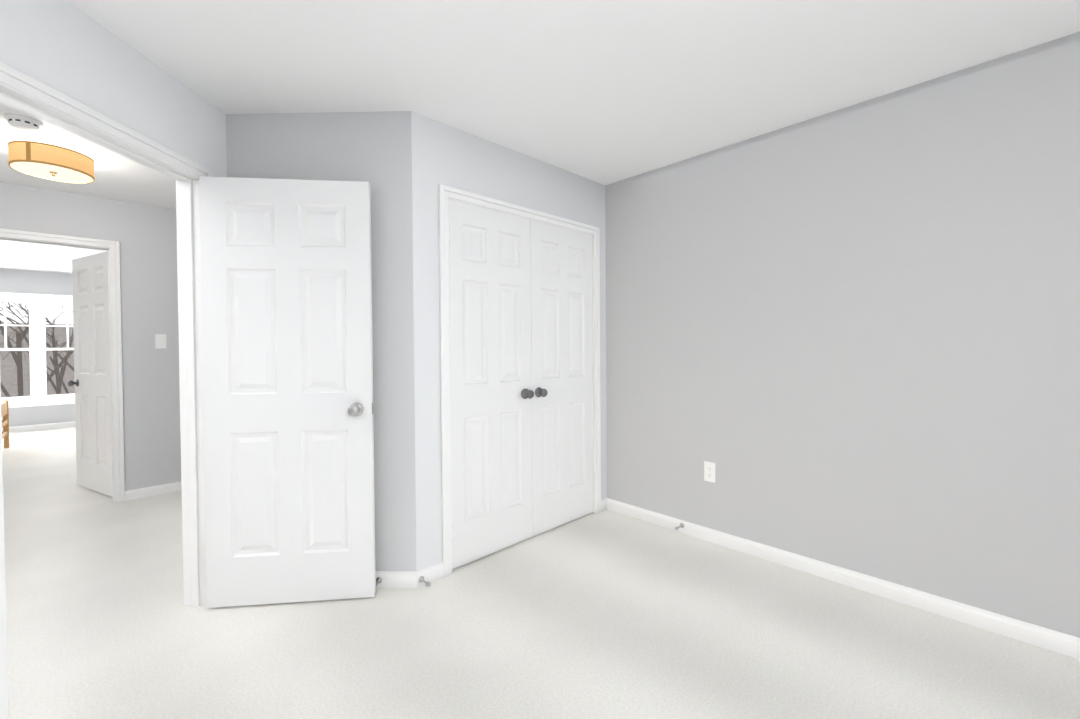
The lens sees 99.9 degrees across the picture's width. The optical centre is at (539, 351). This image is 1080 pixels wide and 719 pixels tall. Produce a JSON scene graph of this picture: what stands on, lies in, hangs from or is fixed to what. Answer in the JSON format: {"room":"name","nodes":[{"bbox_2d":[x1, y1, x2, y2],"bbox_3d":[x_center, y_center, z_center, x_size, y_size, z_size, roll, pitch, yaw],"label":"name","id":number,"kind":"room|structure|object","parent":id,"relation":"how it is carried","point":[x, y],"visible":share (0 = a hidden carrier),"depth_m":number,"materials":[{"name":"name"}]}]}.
{"room":"empty bedroom","nodes":[
{"label":"empty bedroom","id":0,"kind":"room"},
{"bbox_2d":[0,268,74,426],"bbox_3d":[-8.251,-0.009,6.572,4.530,2.440,0.115,-1,1,-44],"label":"wall","id":1,"kind":"structure","parent":0,"point":[30,282],"depth_m":6.99,"materials":[{"name":"grey paint"}]},
{"bbox_2d":[0,292,74,407],"bbox_3d":[-7.998,-0.020,6.791,2.078,1.718,0.150,-1,1,-44],"label":"room window","id":2,"kind":"structure","parent":1,"relation":"in","point":[37,349],"depth_m":6.99,"materials":[{"name":"white"}]},
{"bbox_2d":[2,421,75,431],"bbox_3d":[-8.201,1.171,6.539,4.230,0.080,0.013,-1,1,-44],"label":"baseboard","id":3,"kind":"structure","parent":1,"relation":"attached to","point":[40,426],"depth_m":7.00,"materials":[{"name":"white paint"}]},
{"bbox_2d":[0,181,180,490],"bbox_3d":[-4.514,0.019,2.688,4.530,2.440,0.115,-1,1,-44],"label":"wall","id":4,"kind":"structure","parent":0,"point":[145,235],"depth_m":3.76,"materials":[{"name":"grey paint"}]},
{"bbox_2d":[0,228,124,501],"bbox_3d":[-3.754,0.171,3.419,0.890,2.104,0.149,-1,1,-44],"label":"door frame","id":5,"kind":"structure","parent":4,"relation":"attached to","point":[112,248],"depth_m":3.65,"materials":[{"name":"white paint"}]},
{"bbox_2d":[67,251,111,496],"bbox_3d":[-3.850,0.189,3.922,0.776,2.030,0.163,0,1,28],"label":"room door","id":6,"kind":"structure","parent":4,"relation":"in","point":[92,371],"depth_m":3.90,"materials":[{"name":"white paint"}]},
{"bbox_2d":[125,482,181,500],"bbox_3d":[-2.588,1.177,3.234,0.503,0.080,1.780,-1,1,-44],"label":"baseboard","id":7,"kind":"structure","parent":4,"relation":"attached to","point":[133,494],"depth_m":3.81,"materials":[{"name":"white paint"}]},
{"bbox_2d":[155,334,166,348],"bbox_3d":[-3.215,-0.088,3.848,0.072,0.122,0.015,-1,1,-44],"label":"hall light switch","id":8,"kind":"object","parent":4,"relation":"attached to","point":[160,340],"visible":1,"depth_m":3.85,"materials":[{"name":"white plastic"}]},
{"bbox_2d":[0,0,226,176],"bbox_3d":[-1.674,0.012,1.667,0.115,2.440,1.960,0,1,1],"label":"wall","id":9,"kind":"structure","parent":0,"point":[67,48],"depth_m":1.70,"materials":[{"name":"white paint"}]},
{"bbox_2d":[0,61,212,718],"bbox_3d":[-1.671,0.178,1.767,0.149,2.104,0.929,0,1,1],"label":"door frame","id":10,"kind":"structure","parent":9,"relation":"attached to","point":[21,91],"depth_m":2.15,"materials":[{"name":"white paint"}]},
{"bbox_2d":[199,176,375,607],"bbox_3d":[-1.207,0.194,2.190,0.778,2.030,0.163,-1,1,-6],"label":"bedroom door","id":11,"kind":"structure","parent":9,"relation":"in","point":[286,289],"depth_m":2.17,"materials":[{"name":"white paint"}]},
{"bbox_2d":[226,111,416,570],"bbox_3d":[-1.181,-0.002,2.396,1.072,2.440,0.115,0,1,1],"label":"wall","id":12,"kind":"structure","parent":0,"point":[374,149],"depth_m":2.33,"materials":[{"name":"grey paint"}]},
{"bbox_2d":[375,562,443,587],"bbox_3d":[-1.058,1.178,2.348,1.091,0.080,0.119,0,1,-5],"label":"baseboard","id":13,"kind":"structure","parent":12,"relation":"attached to","point":[404,579],"depth_m":2.34,"materials":[{"name":"white paint"}]},
{"bbox_2d":[376,577,381,586],"bbox_3d":[-0.828,1.177,2.301,0.032,0.031,0.071,0,1,1],"label":"door stop","id":14,"kind":"object","parent":13,"relation":"attached to","point":[378,579],"visible":0.69,"depth_m":2.33,"materials":[{"name":"grey metal"}]},
{"bbox_2d":[419,576,430,586],"bbox_3d":[-0.588,1.179,2.322,0.032,0.031,0.078,-1,1,-44],"label":"door stop","id":15,"kind":"object","parent":13,"relation":"attached to","point":[421,579],"visible":1,"depth_m":2.33,"materials":[{"name":"grey metal"}]},
{"bbox_2d":[411,111,606,570],"bbox_3d":[-0.113,-0.018,2.920,1.591,2.440,0.115,-1,1,-44],"label":"wall","id":16,"kind":"structure","parent":0,"point":[447,155],"depth_m":2.43,"materials":[{"name":"grey paint"}]},
{"bbox_2d":[448,199,533,568],"bbox_3d":[-0.265,0.180,2.681,0.616,2.030,0.099,-1,1,-44],"label":"closet door","id":17,"kind":"structure","parent":16,"relation":"in","point":[491,393],"depth_m":2.67,"materials":[{"name":"white paint"}]},
{"bbox_2d":[439,184,600,576],"bbox_3d":[-0.084,0.150,2.938,1.346,2.104,0.133,-1,1,-44],"label":"trim","id":18,"kind":"structure","parent":16,"relation":"attached to","point":[446,193],"depth_m":2.48,"materials":[{"name":"white paint"}]},
{"bbox_2d":[530,220,594,535],"bbox_3d":[0.181,0.170,3.110,0.617,2.030,0.099,-1,1,-44],"label":"closet door","id":19,"kind":"structure","parent":16,"relation":"in","point":[562,267],"depth_m":3.10,"materials":[{"name":"white paint"}]},
{"bbox_2d":[0,0,1079,273],"bbox_3d":[-3.361,-1.243,2.904,6.900,0.060,12.400,-1,1,-44],"label":"ceiling","id":20,"kind":"structure","parent":0,"point":[604,92],"depth_m":1.93,"materials":[{"name":"white paint"}]},
{"bbox_2d":[3,113,42,131],"bbox_3d":[-2.698,-1.189,2.372,0.138,0.043,0.138,-1,1,-44],"label":"smoke detector","id":21,"kind":"object","parent":20,"relation":"attached to","point":[23,122],"visible":1,"depth_m":2.34,"materials":[{"name":"white plastic"}]},
{"bbox_2d":[8,140,94,183],"bbox_3d":[-2.918,-1.132,2.720,0.353,0.163,0.353,-1,1,-44],"label":"light","id":22,"kind":"object","parent":20,"relation":"attached to","point":[49,161],"visible":1,"depth_m":2.64,"materials":[{"name":"fabric"}]},
{"bbox_2d":[2,426,1079,718],"bbox_3d":[-3.342,1.256,2.939,6.900,0.060,12.400,-1,1,-44],"label":"floor","id":23,"kind":"structure","parent":0,"point":[606,614],"depth_m":1.92,"materials":[{"name":"carpet"}]},
{"bbox_2d":[1,400,9,447],"bbox_3d":[-6.477,0.918,5.160,0.460,0.600,1.170,-1,1,-44],"label":"bench","id":24,"kind":"object","parent":23,"relation":"on","point":[5,415],"visible":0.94,"depth_m":5.68,"materials":[{"name":"brown wood"}]},
{"bbox_2d":[605,32,1079,637],"bbox_3d":[1.534,-0.023,2.439,0.115,2.440,4.562,-1,1,-44],"label":"wall","id":25,"kind":"structure","parent":0,"point":[847,338],"depth_m":2.22,"materials":[{"name":"grey paint"}]},
{"bbox_2d":[704,461,715,482],"bbox_3d":[1.067,0.756,2.853,0.008,0.122,0.072,-1,1,-44],"label":"electrical outlet","id":26,"kind":"object","parent":25,"relation":"attached to","point":[709,471],"visible":1,"depth_m":2.85,"materials":[{"name":"white plastic"}]},
{"bbox_2d":[601,498,1079,659],"bbox_3d":[1.723,1.160,2.119,0.092,0.080,3.597,-1,1,-44],"label":"baseboard","id":27,"kind":"structure","parent":25,"relation":"attached to","point":[1046,638],"depth_m":2.23,"materials":[{"name":"white paint"}]},
{"bbox_2d":[675,523,683,529],"bbox_3d":[0.907,1.144,2.959,0.078,0.031,0.032,-1,1,-44],"label":"door stop","id":28,"kind":"object","parent":27,"relation":"attached to","point":[681,526],"visible":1,"depth_m":2.97,"materials":[{"name":"grey metal"}]},
{"label":"outside","id":29,"kind":"structure","parent":0,"visible":0},
{"bbox_2d":[0,302,74,396],"bbox_3d":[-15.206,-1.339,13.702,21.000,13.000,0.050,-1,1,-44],"label":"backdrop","id":30,"kind":"structure","parent":29,"point":[9,372],"depth_m":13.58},
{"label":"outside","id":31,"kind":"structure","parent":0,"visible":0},
{"bbox_2d":[0,303,73,396],"bbox_3d":[-11.791,-1.075,9.209,9.869,10.552,6.269,-1,1,-44],"label":"tree","id":32,"kind":"object","parent":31,"point":[18,357],"depth_m":9.84,"materials":[{"name":"brown plant"}]},
{"bbox_2d":[0,302,73,396],"bbox_3d":[-9.971,0.970,8.871,4.828,6.449,3.192,-1,1,-44],"label":"tree","id":33,"kind":"object","parent":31,"point":[57,389],"depth_m":8.57,"materials":[{"name":"brown plant"}]}
]}

